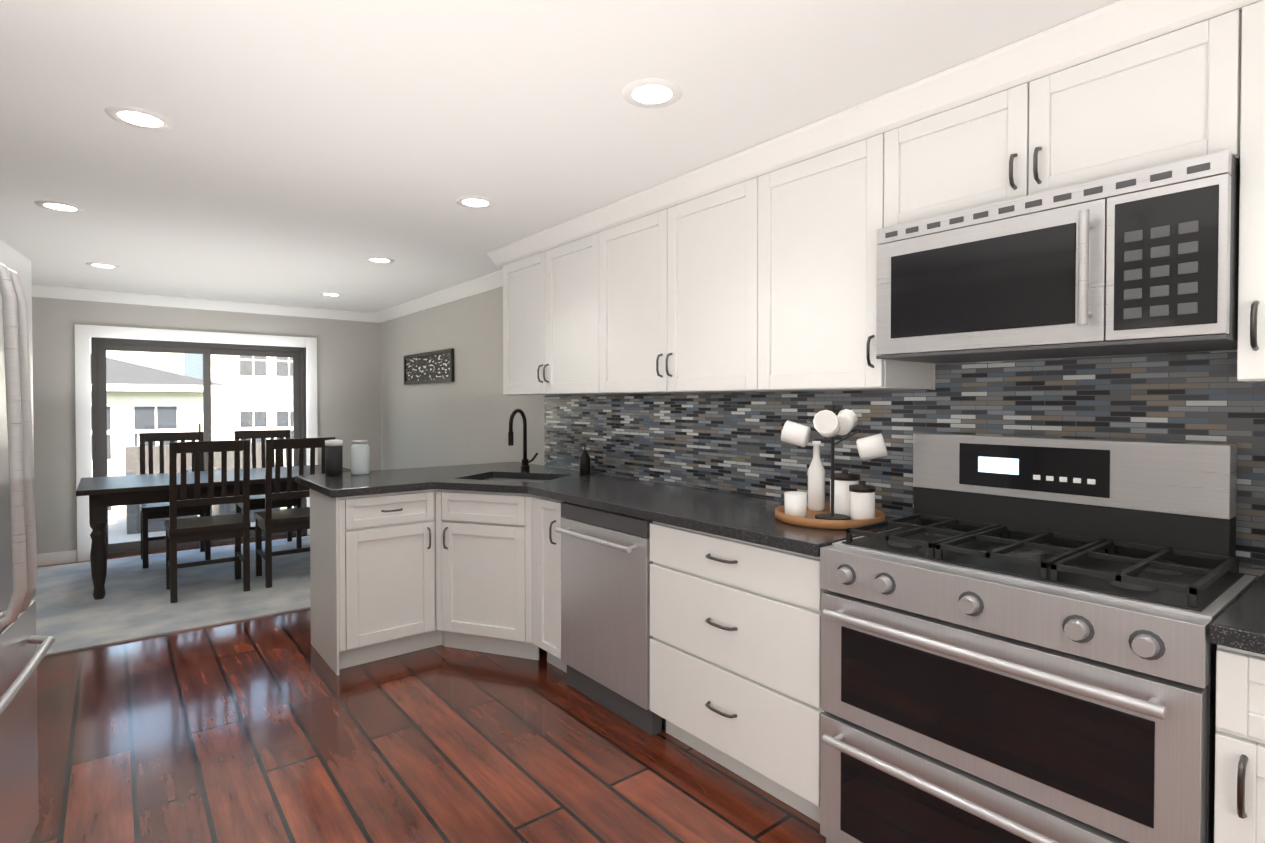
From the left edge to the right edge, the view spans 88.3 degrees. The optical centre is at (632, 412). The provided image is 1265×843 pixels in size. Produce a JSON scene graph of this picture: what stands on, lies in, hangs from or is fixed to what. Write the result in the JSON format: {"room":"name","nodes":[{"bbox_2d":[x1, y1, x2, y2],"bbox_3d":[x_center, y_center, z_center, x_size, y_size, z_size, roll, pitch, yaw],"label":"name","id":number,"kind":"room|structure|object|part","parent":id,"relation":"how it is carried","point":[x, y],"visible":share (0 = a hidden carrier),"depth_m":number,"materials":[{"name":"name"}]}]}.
{"room":"kitchen","nodes":[
{"label":"kitchen","id":0,"kind":"room"},
{"bbox_2d":[32,297,380,553],"bbox_3d":[-4.068,0.105,6.041,3.364,2.300,0.100,-1,1,-39],"label":"wall","id":1,"kind":"structure","parent":0,"point":[348,381],"depth_m":5.74,"materials":[{"name":"paint"}]},
{"bbox_2d":[37,550,76,566],"bbox_3d":[-5.001,1.217,5.234,0.817,0.100,0.017,-1,1,-39],"label":"baseboard","id":2,"kind":"structure","parent":1,"relation":"attached to","point":[53,558],"depth_m":5.39,"materials":[{"name":"white wood"}]},
{"bbox_2d":[74,324,317,561],"bbox_3d":[-3.980,0.254,6.102,1.875,2.000,0.120,-1,1,-39],"label":"door frame","id":3,"kind":"structure","parent":1,"relation":"attached to","point":[83,334],"depth_m":5.59,"materials":[{"name":"white wood"}]},
{"bbox_2d":[91,338,305,557],"bbox_3d":[-3.981,0.305,6.104,1.665,1.897,0.085,-1,1,-39],"label":"sliding door","id":4,"kind":"structure","parent":1,"relation":"in","point":[99,348],"depth_m":5.97,"materials":[{"name":"clear glass"}]},
{"bbox_2d":[32,284,375,321],"bbox_3d":[-4.015,-0.996,5.955,3.180,0.095,0.075,-1,1,-39],"label":"crown molding","id":5,"kind":"structure","parent":1,"relation":"attached to","point":[44,291],"depth_m":5.94,"materials":[{"name":"white wood"}]},
{"bbox_2d":[29,535,825,842],"bbox_3d":[-1.275,1.335,2.569,3.564,0.060,9.040,-1,1,-39],"label":"floor","id":6,"kind":"structure","parent":0,"point":[272,729],"depth_m":2.47,"materials":[{"name":"brown wood"}]},
{"bbox_2d":[0,239,54,842],"bbox_3d":[-1.882,0.431,1.449,0.820,1.777,0.911,-1,1,-32],"label":"fridge","id":7,"kind":"object","parent":6,"relation":"on","point":[21,657],"visible":1,"depth_m":1.72,"materials":[{"name":"metal"}]},
{"bbox_2d":[32,536,310,655],"bbox_3d":[-3.176,1.265,4.973,2.600,0.010,2.470,-1,1,-39],"label":"rug","id":8,"kind":"object","parent":6,"relation":"on","point":[73,614],"visible":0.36,"depth_m":4.45,"materials":[{"name":"grey carpet"}]},
{"bbox_2d":[139,432,210,568],"bbox_3d":[-3.890,0.715,5.536,0.470,1.070,0.505,-1,1,-39],"label":"chair","id":9,"kind":"object","parent":8,"relation":"on","point":[154,510],"visible":0.65,"depth_m":5.53,"materials":[{"name":"brown wood"}]},
{"bbox_2d":[165,440,250,602],"bbox_3d":[-3.007,0.729,4.610,0.470,1.070,0.505,-1,1,-39],"label":"chair","id":10,"kind":"object","parent":8,"relation":"on","point":[237,526],"visible":1,"depth_m":4.47,"materials":[{"name":"brown wood"}]},
{"bbox_2d":[76,465,350,599],"bbox_3d":[-3.232,0.879,5.197,1.800,0.753,0.960,-1,1,-39],"label":"dining table","id":11,"kind":"object","parent":8,"relation":"on","point":[104,493],"visible":0.56,"depth_m":4.59,"materials":[{"name":"brown wood"}]},
{"bbox_2d":[234,430,301,548],"bbox_3d":[-3.344,0.709,5.974,0.470,1.070,0.505,-1,1,-39],"label":"chair","id":12,"kind":"object","parent":8,"relation":"on","point":[257,502],"visible":0.35,"depth_m":6.06,"materials":[{"name":"brown wood"}]},
{"bbox_2d":[254,437,334,587],"bbox_3d":[-2.570,0.724,4.960,0.470,1.070,0.505,-1,1,-39],"label":"chair","id":13,"kind":"object","parent":8,"relation":"on","point":[269,521],"visible":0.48,"depth_m":4.75,"materials":[{"name":"brown wood"}]},
{"bbox_2d":[310,490,330,667],"bbox_3d":[-1.055,0.847,3.835,1.423,0.879,0.571,-1,1,-39],"label":"base cabinet","id":14,"kind":"object","parent":6,"relation":"on","point":[320,507],"depth_m":3.43,"materials":[{"name":"white wood"}]},
{"bbox_2d":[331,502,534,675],"bbox_3d":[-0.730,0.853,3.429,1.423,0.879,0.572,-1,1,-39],"label":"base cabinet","id":15,"kind":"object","parent":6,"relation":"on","point":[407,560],"depth_m":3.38,"materials":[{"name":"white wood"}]},
{"bbox_2d":[535,590,566,672],"bbox_3d":[-0.206,0.853,3.406,0.634,0.879,0.317,-1,1,-39],"label":"base cabinet","id":16,"kind":"object","parent":6,"relation":"on","point":[547,609],"depth_m":3.22,"materials":[{"name":"white wood"}]},
{"bbox_2d":[555,502,665,735],"bbox_3d":[0.070,0.863,3.009,0.667,0.872,0.634,-1,1,-39],"label":"dishwasher","id":17,"kind":"object","parent":6,"relation":"on","point":[606,562],"visible":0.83,"depth_m":2.79,"materials":[{"name":"silver metal"}]},
{"bbox_2d":[650,554,828,822],"bbox_3d":[0.556,0.867,2.469,0.616,0.879,0.803,-1,1,-39],"label":"base cabinet","id":18,"kind":"object","parent":6,"relation":"on","point":[735,667],"depth_m":2.18,"materials":[{"name":"white wood"}]},
{"bbox_2d":[295,462,913,601],"bbox_3d":[-0.459,0.398,3.053,1.440,0.040,3.003,-1,1,-39],"label":"countertop","id":19,"kind":"structure","parent":18,"relation":"on","point":[504,517],"depth_m":3.23,"materials":[{"name":"black stone"}]},
{"bbox_2d":[325,439,342,474],"bbox_3d":[-1.748,0.264,3.814,0.098,0.205,0.096,-1,1,-39],"label":"jar","id":20,"kind":"object","parent":19,"relation":"on","point":[333,456],"visible":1,"depth_m":3.78,"materials":[{"name":"black ceramic"}]},
{"bbox_2d":[350,440,369,474],"bbox_3d":[-1.609,0.266,3.849,0.106,0.200,0.103,-1,1,-39],"label":"jar","id":21,"kind":"object","parent":19,"relation":"on","point":[360,456],"visible":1,"depth_m":3.81,"materials":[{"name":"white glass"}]},
{"bbox_2d":[484,478,548,482],"bbox_3d":[-0.673,0.515,3.724,0.658,0.212,0.703,-1,1,-39],"label":"sink","id":22,"kind":"object","parent":19,"relation":"in","point":[540,480],"depth_m":3.93,"materials":[{"name":"silver metal"}]},
{"bbox_2d":[508,409,537,471],"bbox_3d":[-0.678,0.172,3.931,0.211,0.385,0.133,-1,1,-39],"label":"faucet","id":23,"kind":"object","parent":19,"relation":"on","point":[525,467],"depth_m":3.97,"materials":[{"name":"black metal"}]},
{"bbox_2d":[579,444,589,474],"bbox_3d":[-0.281,0.275,3.836,0.067,0.182,0.064,-1,1,-39],"label":"soap bottle","id":24,"kind":"object","parent":19,"relation":"on","point":[584,463],"visible":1,"depth_m":3.81,"materials":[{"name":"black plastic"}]},
{"bbox_2d":[775,405,887,528],"bbox_3d":[0.705,0.181,2.325,0.411,0.412,0.410,-1,1,-39],"label":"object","id":25,"kind":"object","parent":19,"relation":"on","point":[851,504],"visible":0.98,"depth_m":2.29,"materials":[{"name":"white ceramic"}]},
{"bbox_3d":[0.791,0.105,2.649,0.010,0.556,4.410,-1,1,-39],"label":"backsplash panel","id":26,"kind":"part","parent":19,"relation":"part of","materials":[{"name":"tile"}]},
{"bbox_2d":[820,433,1260,842],"bbox_3d":[1.050,0.699,1.775,0.681,1.235,0.873,-1,1,-39],"label":"range","id":27,"kind":"object","parent":6,"relation":"on","point":[1017,646],"visible":1,"depth_m":1.64,"materials":[{"name":"silver metal"}]},
{"bbox_2d":[1214,646,1264,842],"bbox_3d":[1.525,0.884,1.259,0.616,0.879,0.511,-1,1,-39],"label":"base cabinet","id":28,"kind":"object","parent":6,"relation":"on","point":[1239,802],"depth_m":1.23,"materials":[{"name":"white wood"}]},
{"bbox_2d":[1209,573,1264,657],"bbox_3d":[1.635,0.426,1.088,0.627,0.040,0.912,-1,1,-39],"label":"countertop","id":29,"kind":"structure","parent":28,"relation":"on","point":[1241,626],"depth_m":1.25,"materials":[{"name":"black stone"}]},
{"bbox_2d":[0,0,1119,312],"bbox_3d":[-1.275,-1.024,2.535,3.564,0.060,9.040,-1,1,-39],"label":"ceiling","id":30,"kind":"structure","parent":0,"point":[304,152],"depth_m":2.17,"materials":[{"name":"paint"}]},
{"bbox_2d":[34,200,84,212],"bbox_3d":[-2.791,-1.001,3.179,0.190,0.005,0.187,-1,1,-39],"label":"recessed light","id":31,"kind":"object","parent":30,"relation":"in","point":[61,206],"depth_m":3.17,"materials":[{"name":"white plastic"}]},
{"bbox_2d":[86,263,119,268],"bbox_3d":[-3.693,-1.021,4.545,0.190,0.005,0.187,-1,1,-39],"label":"recessed light","id":32,"kind":"object","parent":30,"relation":"in","point":[100,265],"depth_m":4.53,"materials":[{"name":"white plastic"}]},
{"bbox_2d":[104,105,174,130],"bbox_3d":[-1.656,-0.987,2.192,0.190,0.005,0.187,-1,1,-39],"label":"recessed light","id":33,"kind":"object","parent":30,"relation":"in","point":[135,115],"depth_m":2.18,"materials":[{"name":"white plastic"}]},
{"bbox_2d":[319,292,341,295],"bbox_3d":[-2.663,-1.038,5.754,0.190,0.005,0.187,0,1,21],"label":"recessed light","id":34,"kind":"object","parent":30,"relation":"in","point":[325,293],"depth_m":5.74,"materials":[{"name":"white plastic"}]},
{"bbox_2d":[365,257,394,262],"bbox_3d":[-1.692,-1.018,4.366,0.190,0.005,0.187,0,1,21],"label":"recessed light","id":35,"kind":"object","parent":30,"relation":"in","point":[371,259],"depth_m":4.34,"materials":[{"name":"white plastic"}]},
{"bbox_2d":[455,196,494,208],"bbox_3d":[-0.750,-1.000,3.109,0.190,0.005,0.187,-1,1,-39],"label":"recessed light","id":36,"kind":"object","parent":30,"relation":"in","point":[477,201],"depth_m":3.10,"materials":[{"name":"white plastic"}]},
{"bbox_2d":[622,78,682,107],"bbox_3d":[0.061,-0.984,2.016,0.190,0.005,0.187,0,1,21],"label":"recessed light","id":37,"kind":"object","parent":30,"relation":"in","point":[651,92],"depth_m":2.01,"materials":[{"name":"white plastic"}]},
{"bbox_2d":[380,287,1264,575],"bbox_3d":[0.077,0.140,3.635,0.100,2.300,9.040,-1,1,-39],"label":"wall","id":38,"kind":"structure","parent":0,"point":[464,415],"depth_m":5.46,"materials":[{"name":"paint"}]},
{"bbox_2d":[404,349,453,384],"bbox_3d":[-1.883,-0.404,5.971,0.028,0.280,1.150,-1,1,-39],"label":"sign","id":39,"kind":"object","parent":38,"relation":"attached to","point":[431,367],"visible":1,"depth_m":5.91,"materials":[{"name":"brown wood"}]},
{"bbox_2d":[372,269,502,322],"bbox_3d":[-1.701,-0.992,5.698,0.076,0.095,3.370,-1,1,-39],"label":"crown molding","id":40,"kind":"structure","parent":38,"relation":"attached to","point":[490,281],"depth_m":5.55,"materials":[{"name":"white wood"}]},
{"bbox_2d":[500,216,587,394],"bbox_3d":[-0.353,-0.557,3.814,0.326,0.909,1.105,-1,1,-39],"label":"upper cabinet","id":41,"kind":"object","parent":38,"relation":"attached to","point":[545,276],"depth_m":3.71,"materials":[{"name":"white wood"}]},
{"bbox_2d":[588,156,739,394],"bbox_3d":[0.282,-0.545,3.022,0.326,0.909,1.166,-1,1,-39],"label":"upper cabinet","id":42,"kind":"object","parent":38,"relation":"attached to","point":[664,262],"depth_m":2.90,"materials":[{"name":"white wood"}]},
{"bbox_2d":[740,100,931,391],"bbox_3d":[0.754,-0.537,2.433,0.326,0.909,0.583,-1,1,-39],"label":"upper cabinet","id":43,"kind":"object","parent":38,"relation":"attached to","point":[754,268],"depth_m":2.31,"materials":[{"name":"white wood"}]},
{"bbox_2d":[884,0,1247,227],"bbox_3d":[1.201,-0.779,1.870,0.326,0.409,0.848,-1,1,-39],"label":"upper cabinet","id":44,"kind":"object","parent":38,"relation":"attached to","point":[1137,85],"depth_m":1.68,"materials":[{"name":"white wood"}]},
{"bbox_2d":[876,150,1239,363],"bbox_3d":[1.157,-0.367,1.831,0.452,0.406,0.825,-1,1,-39],"label":"microwave","id":45,"kind":"object","parent":44,"relation":"attached to","point":[1144,261],"visible":1,"depth_m":1.63,"materials":[{"name":"silver metal"}]},
{"bbox_2d":[1237,0,1264,383],"bbox_3d":[1.630,-0.521,1.338,0.326,0.909,0.524,-1,1,-39],"label":"upper cabinet","id":46,"kind":"object","parent":38,"relation":"attached to","point":[1251,270],"depth_m":1.42,"materials":[{"name":"white wood"}]},
{"label":"outside","id":47,"kind":"structure","parent":0,"visible":0},
{"bbox_3d":[-20.348,3.810,33.262,70.000,0.100,62.660,-1,1,-39],"label":"ground","id":48,"kind":"structure","parent":47,"visible":0},
{"bbox_2d":[91,357,228,510],"bbox_3d":[-17.380,1.174,16.793,10.900,5.650,8.820,-1,1,-39],"label":"house","id":49,"kind":"structure","parent":48,"relation":"on","point":[181,422],"depth_m":16.07,"materials":[{"name":"white"}]},
{"bbox_2d":[91,426,293,543],"bbox_3d":[-4.667,2.182,7.648,5.500,3.900,3.090,-1,1,-39],"label":"deck","id":50,"kind":"object","parent":48,"relation":"on","point":[154,528],"depth_m":7.26,"materials":[{"name":"wood"},{"name":"white paint"}]},
{"bbox_2d":[184,353,292,466],"bbox_3d":[-13.643,-1.571,31.929,13.900,10.700,9.800,-1,1,-39],"label":"house","id":51,"kind":"structure","parent":48,"relation":"on","point":[261,406],"depth_m":25.32,"materials":[{"name":"white"}]}
]}

